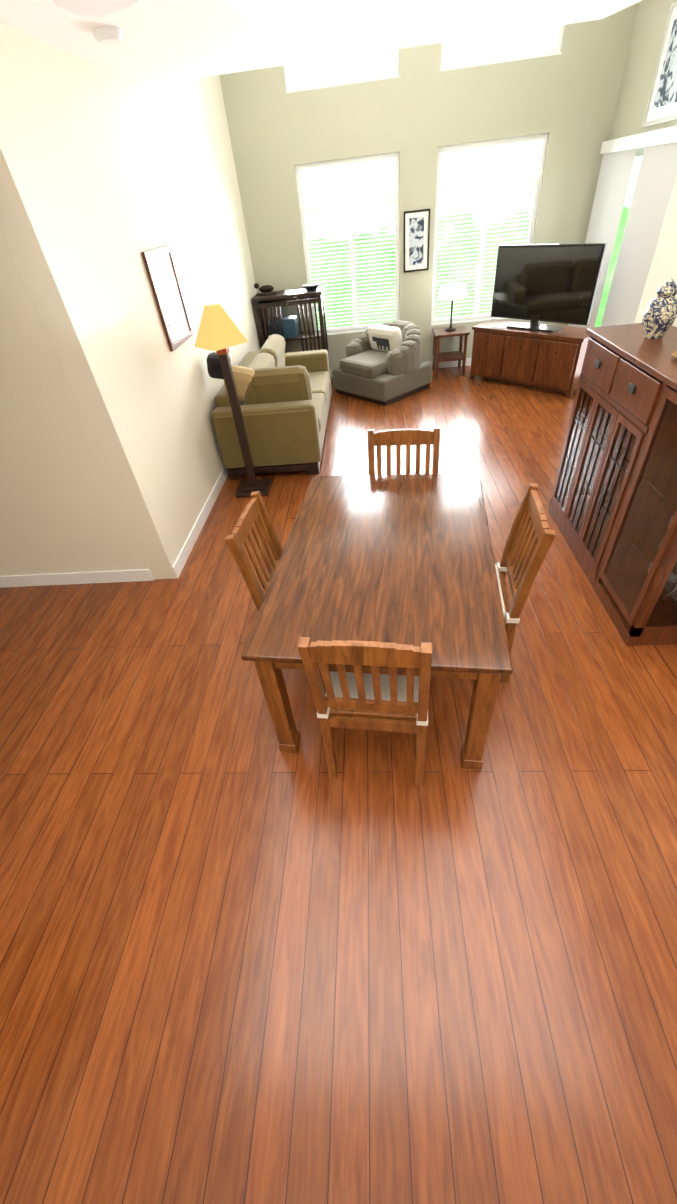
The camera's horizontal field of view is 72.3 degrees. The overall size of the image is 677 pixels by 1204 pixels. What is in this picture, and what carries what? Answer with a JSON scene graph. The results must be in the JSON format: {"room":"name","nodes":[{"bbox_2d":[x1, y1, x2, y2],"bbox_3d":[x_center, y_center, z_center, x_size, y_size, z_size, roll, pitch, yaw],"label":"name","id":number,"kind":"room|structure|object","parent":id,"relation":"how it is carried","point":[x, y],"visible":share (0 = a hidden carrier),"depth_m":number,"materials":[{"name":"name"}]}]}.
{"room":"dining room","nodes":[
{"label":"dining room","id":0,"kind":"room"},
{"bbox_2d":[0,232,154,578],"bbox_3d":[-2.726,-1.179,2.738,2.509,2.690,0.160,-2,41,5],"label":"wall","id":1,"kind":"structure","parent":0,"point":[62,510],"depth_m":2.90,"materials":[{"name":"paint"}]},
{"bbox_2d":[0,569,153,587],"bbox_3d":[-2.619,-0.151,3.522,2.500,0.100,0.013,-2,41,5],"label":"baseboard","id":2,"kind":"structure","parent":1,"relation":"attached to","point":[88,577],"depth_m":3.45,"materials":[{"name":"white wood"}]},
{"bbox_2d":[0,22,261,578],"bbox_3d":[-1.351,-3.187,3.958,0.160,3.850,4.760,-2,41,5],"label":"wall","id":3,"kind":"structure","parent":0,"point":[106,179],"depth_m":2.95,"materials":[{"name":"paint"}]},
{"bbox_2d":[141,245,192,351],"bbox_3d":[-1.264,-2.285,3.487,0.022,0.600,0.550,-2,41,5],"label":"framed picture","id":4,"kind":"object","parent":3,"relation":"attached to","point":[160,266],"visible":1,"depth_m":3.46,"materials":[{"name":"brown wood"}]},
{"bbox_2d":[172,466,228,577],"bbox_3d":[-1.096,-1.786,5.181,0.014,0.100,4.758,-2,41,5],"label":"baseboard","id":5,"kind":"structure","parent":3,"relation":"attached to","point":[190,541],"depth_m":3.87,"materials":[{"name":"white wood"}]},
{"bbox_2d":[0,0,641,86],"bbox_3d":[0.481,-1.458,-0.468,9.900,1.360,7.980,-2,41,5],"label":"ceiling","id":6,"kind":"structure","parent":0,"point":[164,41],"depth_m":2.48,"materials":[{"name":"paint"}]},
{"bbox_2d":[92,26,122,44],"bbox_3d":[-1.081,-2.658,2.179,0.136,0.035,0.136,-2,41,5],"label":"smoke detector","id":7,"kind":"object","parent":6,"relation":"attached to","point":[108,35],"visible":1,"depth_m":2.15,"materials":[{"name":"white plastic"}]},
{"bbox_2d":[53,0,291,17],"bbox_3d":[-0.125,-1.406,0.875,1.298,0.371,1.349,-2,41,5],"label":"ceiling fan","id":8,"kind":"object","parent":6,"relation":"hanging from","point":[244,8],"visible":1,"depth_m":1.21,"materials":[{"name":"silver metal"}]},
{"bbox_2d":[0,366,676,1203],"bbox_3d":[-0.285,-0.775,4.030,7.100,0.050,8.190,-2,41,5],"label":"floor","id":9,"kind":"structure","parent":0,"point":[244,958],"depth_m":1.77,"materials":[{"name":"brown wood"}]},
{"bbox_2d":[195,303,271,497],"bbox_3d":[-0.863,-1.627,3.905,0.430,1.495,0.430,-2,41,5],"label":"floor lamp","id":10,"kind":"object","parent":9,"relation":"on","point":[219,333],"visible":1,"depth_m":3.62,"materials":[{"name":"brown wood"}]},
{"bbox_2d":[225,491,282,611],"bbox_3d":[-0.184,-0.060,2.453,0.495,0.943,0.438,2,42,10],"label":"dining chair","id":11,"kind":"object","parent":9,"relation":"on","point":[252,512],"visible":0.31,"depth_m":2.27,"materials":[{"name":"brown wood"}]},
{"bbox_2d":[206,334,331,479],"bbox_3d":[-0.628,-2.279,4.929,0.960,1.084,2.004,-2,41,5],"label":"sofa","id":12,"kind":"object","parent":9,"relation":"on","point":[284,399],"visible":0.9,"depth_m":4.27,"materials":[{"name":"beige fabric"}]},
{"bbox_2d":[252,283,330,378],"bbox_3d":[-0.599,-3.618,6.312,0.900,1.270,0.440,-2,41,5],"label":"console","id":13,"kind":"object","parent":9,"relation":"on","point":[286,327],"visible":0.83,"depth_m":6.05,"materials":[{"name":"brown wood"}]},
{"bbox_2d":[297,637,431,787],"bbox_3d":[0.155,0.337,1.953,0.438,0.943,0.495,2,42,10],"label":"dining chair","id":14,"kind":"object","parent":9,"relation":"on","point":[375,693],"visible":0.98,"depth_m":1.74,"materials":[{"name":"brown wood"}]},
{"bbox_2d":[241,473,512,768],"bbox_3d":[0.257,-0.003,2.484,1.000,0.725,1.500,2,42,10],"label":"dining table","id":15,"kind":"object","parent":9,"relation":"on","point":[407,559],"visible":1,"depth_m":2.04,"materials":[{"name":"brown wood"}]},
{"bbox_2d":[332,320,431,405],"bbox_3d":[0.558,-3.138,6.004,0.964,0.748,1.025,-33,47,-27],"label":"barrel armchair","id":16,"kind":"object","parent":9,"relation":"on","point":[383,364],"visible":1,"depth_m":5.80,"materials":[{"name":"grey fabric"}]},
{"bbox_2d":[367,427,439,474],"bbox_3d":[0.398,-0.536,2.916,0.438,0.943,0.494,2,42,10],"label":"dining chair","id":17,"kind":"object","parent":9,"relation":"on","point":[407,437],"visible":0.35,"depth_m":2.82,"materials":[{"name":"brown wood"}]},
{"bbox_2d":[432,283,469,377],"bbox_3d":[1.502,-3.634,6.218,0.440,1.040,0.440,-2,41,5],"label":"end table","id":18,"kind":"object","parent":9,"relation":"on","point":[452,291],"visible":1,"depth_m":6.16,"materials":[{"name":"brown wood"}]},
{"bbox_2d":[430,483,555,682],"bbox_3d":[0.691,-0.067,2.341,0.495,0.943,0.438,2,42,10],"label":"dining chair","id":19,"kind":"object","parent":9,"relation":"on","point":[529,524],"visible":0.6,"depth_m":2.14,"materials":[{"name":"brown wood"}]},
{"bbox_2d":[469,319,589,397],"bbox_3d":[2.354,-3.033,5.737,0.482,0.620,1.450,-33,47,-27],"label":"tv stand","id":20,"kind":"object","parent":9,"relation":"on","point":[539,359],"visible":0.96,"depth_m":5.53,"materials":[{"name":"brown wood"}]},
{"bbox_2d":[491,243,606,331],"bbox_3d":[2.303,-3.571,5.279,0.240,0.794,1.240,-33,47,-27],"label":"flat-screen tv","id":21,"kind":"object","parent":20,"relation":"on","point":[536,284],"visible":1,"depth_m":5.21,"materials":[{"name":"black plastic"}]},
{"bbox_2d":[548,327,676,536],"bbox_3d":[1.795,-1.060,3.089,0.429,1.240,0.405,-2,41,5],"label":"base cabinet","id":22,"kind":"object","parent":9,"relation":"on","point":[598,354],"depth_m":2.93,"materials":[{"name":"brown wood"}]},
{"bbox_2d":[642,278,676,338],"bbox_3d":[1.733,-1.572,2.484,0.160,0.270,0.160,-2,41,5],"label":"ginger jar","id":23,"kind":"object","parent":22,"relation":"on","point":[659,315],"visible":1,"depth_m":2.45,"materials":[{"name":"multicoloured ceramic"}]},
{"bbox_2d":[564,343,676,550],"bbox_3d":[1.783,-0.874,2.877,0.429,1.240,0.233,-2,41,5],"label":"base cabinet","id":24,"kind":"object","parent":9,"relation":"on","point":[620,355],"depth_m":2.75,"materials":[{"name":"brown wood"}]},
{"bbox_2d":[572,355,676,585],"bbox_3d":[1.771,-0.684,2.662,0.429,1.240,0.423,-2,41,5],"label":"base cabinet","id":25,"kind":"object","parent":9,"relation":"on","point":[612,510],"depth_m":2.56,"materials":[{"name":"brown wood"}]},
{"bbox_2d":[592,379,676,645],"bbox_3d":[1.753,-0.400,2.340,0.429,1.240,0.516,-2,41,5],"label":"base cabinet","id":26,"kind":"object","parent":9,"relation":"on","point":[636,583],"depth_m":2.37,"materials":[{"name":"brown wood"}]},
{"bbox_2d":[219,3,637,369],"bbox_3d":[0.939,-4.920,5.622,4.630,3.850,0.220,-2,41,5],"label":"wall","id":27,"kind":"structure","parent":0,"point":[419,111],"depth_m":5.17,"materials":[{"name":"beige paint"}]},
{"bbox_2d":[283,49,398,92],"bbox_3d":[0.012,-5.862,4.844,1.220,0.650,0.219,-2,41,5],"label":"clerestory window","id":28,"kind":"structure","parent":27,"relation":"in","point":[342,80],"depth_m":4.97,"materials":[{"name":"white"}]},
{"bbox_2d":[295,152,399,334],"bbox_3d":[0.172,-4.525,6.015,1.220,1.780,0.219,-2,41,5],"label":"window","id":29,"kind":"structure","parent":27,"relation":"in","point":[353,205],"depth_m":5.70,"materials":[{"name":"white"}]},
{"bbox_2d":[304,210,354,330],"bbox_3d":[-0.092,-4.312,6.110,0.550,1.265,0.050,-2,41,5],"label":"window blinds","id":30,"kind":"object","parent":29,"relation":"attached to","point":[326,214],"visible":0.81,"depth_m":6.01,"materials":[{"name":"white plastic"}]},
{"bbox_2d":[299,159,394,207],"bbox_3d":[0.108,-4.973,5.515,1.110,0.330,0.050,-2,41,5],"label":"window blinds","id":31,"kind":"object","parent":29,"relation":"attached to","point":[347,167],"visible":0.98,"depth_m":5.51,"materials":[{"name":"white plastic"}]},
{"bbox_2d":[349,204,394,327],"bbox_3d":[0.465,-4.334,6.059,0.550,1.265,0.050,-2,41,5],"label":"window blinds","id":32,"kind":"object","parent":29,"relation":"attached to","point":[372,209],"visible":0.98,"depth_m":5.99,"materials":[{"name":"white plastic"}]},
{"bbox_2d":[331,358,470,376],"bbox_3d":[1.117,-3.438,6.763,4.199,0.100,0.013,-2,41,5],"label":"baseboard","id":33,"kind":"structure","parent":27,"relation":"attached to","point":[468,360],"depth_m":6.72,"materials":[{"name":"white"}]},
{"bbox_2d":[404,209,429,272],"bbox_3d":[0.978,-4.516,5.811,0.320,0.610,0.022,-2,41,5],"label":"framed picture","id":34,"kind":"object","parent":27,"relation":"attached to","point":[416,237],"visible":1,"depth_m":5.80,"materials":[{"name":"white paper"}]},
{"bbox_2d":[431,133,547,325],"bbox_3d":[1.819,-4.589,5.864,1.230,1.780,0.219,-2,41,5],"label":"window","id":35,"kind":"structure","parent":27,"relation":"in","point":[493,188],"depth_m":5.54,"materials":[{"name":"white"}]},
{"bbox_2d":[435,194,487,319],"bbox_3d":[1.552,-4.377,5.959,0.555,1.265,0.050,-2,41,5],"label":"window blinds","id":36,"kind":"object","parent":35,"relation":"attached to","point":[463,198],"visible":1,"depth_m":5.86,"materials":[{"name":"white plastic"}]},
{"bbox_2d":[440,140,543,190],"bbox_3d":[1.755,-5.038,5.364,1.120,0.330,0.050,-2,41,5],"label":"window blinds","id":37,"kind":"object","parent":35,"relation":"attached to","point":[493,149],"visible":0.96,"depth_m":5.36,"materials":[{"name":"white plastic"}]},
{"bbox_2d":[477,188,536,315],"bbox_3d":[2.114,-4.399,5.908,0.555,1.265,0.050,-2,41,5],"label":"window blinds","id":38,"kind":"object","parent":35,"relation":"attached to","point":[512,193],"visible":0.56,"depth_m":5.71,"materials":[{"name":"white plastic"}]},
{"bbox_2d":[440,25,563,70],"bbox_3d":[1.659,-5.926,4.692,1.230,0.650,0.219,-2,41,5],"label":"clerestory window","id":39,"kind":"structure","parent":27,"relation":"in","point":[501,58],"depth_m":4.82,"materials":[{"name":"white"}]},
{"bbox_2d":[609,0,676,148],"bbox_3d":[3.059,-3.707,3.949,0.200,3.850,3.709,-2,41,5],"label":"wall","id":40,"kind":"structure","parent":0,"point":[648,30],"depth_m":4.52,"materials":[{"name":"beige paint"}]},
{"bbox_2d":[568,126,676,327],"bbox_3d":[3.008,-3.494,4.947,0.098,2.170,2.340,-2,41,5],"label":"vertical blinds","id":41,"kind":"object","parent":40,"relation":"attached to","point":[656,179],"visible":0.58,"depth_m":4.72,"materials":[{"name":"white"}]},
{"bbox_2d":[635,148,643,156],"bbox_3d":[3.194,-3.453,4.973,0.060,2.100,2.100,-2,41,5],"label":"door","id":42,"kind":"structure","parent":40,"relation":"in","point":[640,152],"depth_m":4.76,"materials":[{"name":"white"}]},
{"bbox_2d":[642,1,676,126],"bbox_3d":[2.908,-4.607,3.930,0.022,0.750,0.880,-2,41,5],"label":"framed picture","id":43,"kind":"object","parent":40,"relation":"attached to","point":[662,104],"visible":1,"depth_m":4.13,"materials":[{"name":"silver metal"}]},
{"bbox_2d":[634,176,676,327],"bbox_3d":[1.945,-0.750,1.381,0.120,2.990,4.140,-2,41,5],"label":"wall","id":44,"kind":"structure","parent":0,"point":[663,269],"depth_m":2.78,"materials":[{"name":"paint"}]},
{"label":"outside","id":45,"kind":"structure","parent":0,"visible":0},
{"bbox_2d":[289,25,642,328],"bbox_3d":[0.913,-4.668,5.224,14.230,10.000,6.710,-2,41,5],"label":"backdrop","id":46,"kind":"structure","parent":45,"point":[465,50],"depth_m":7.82,"materials":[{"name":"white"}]}
]}

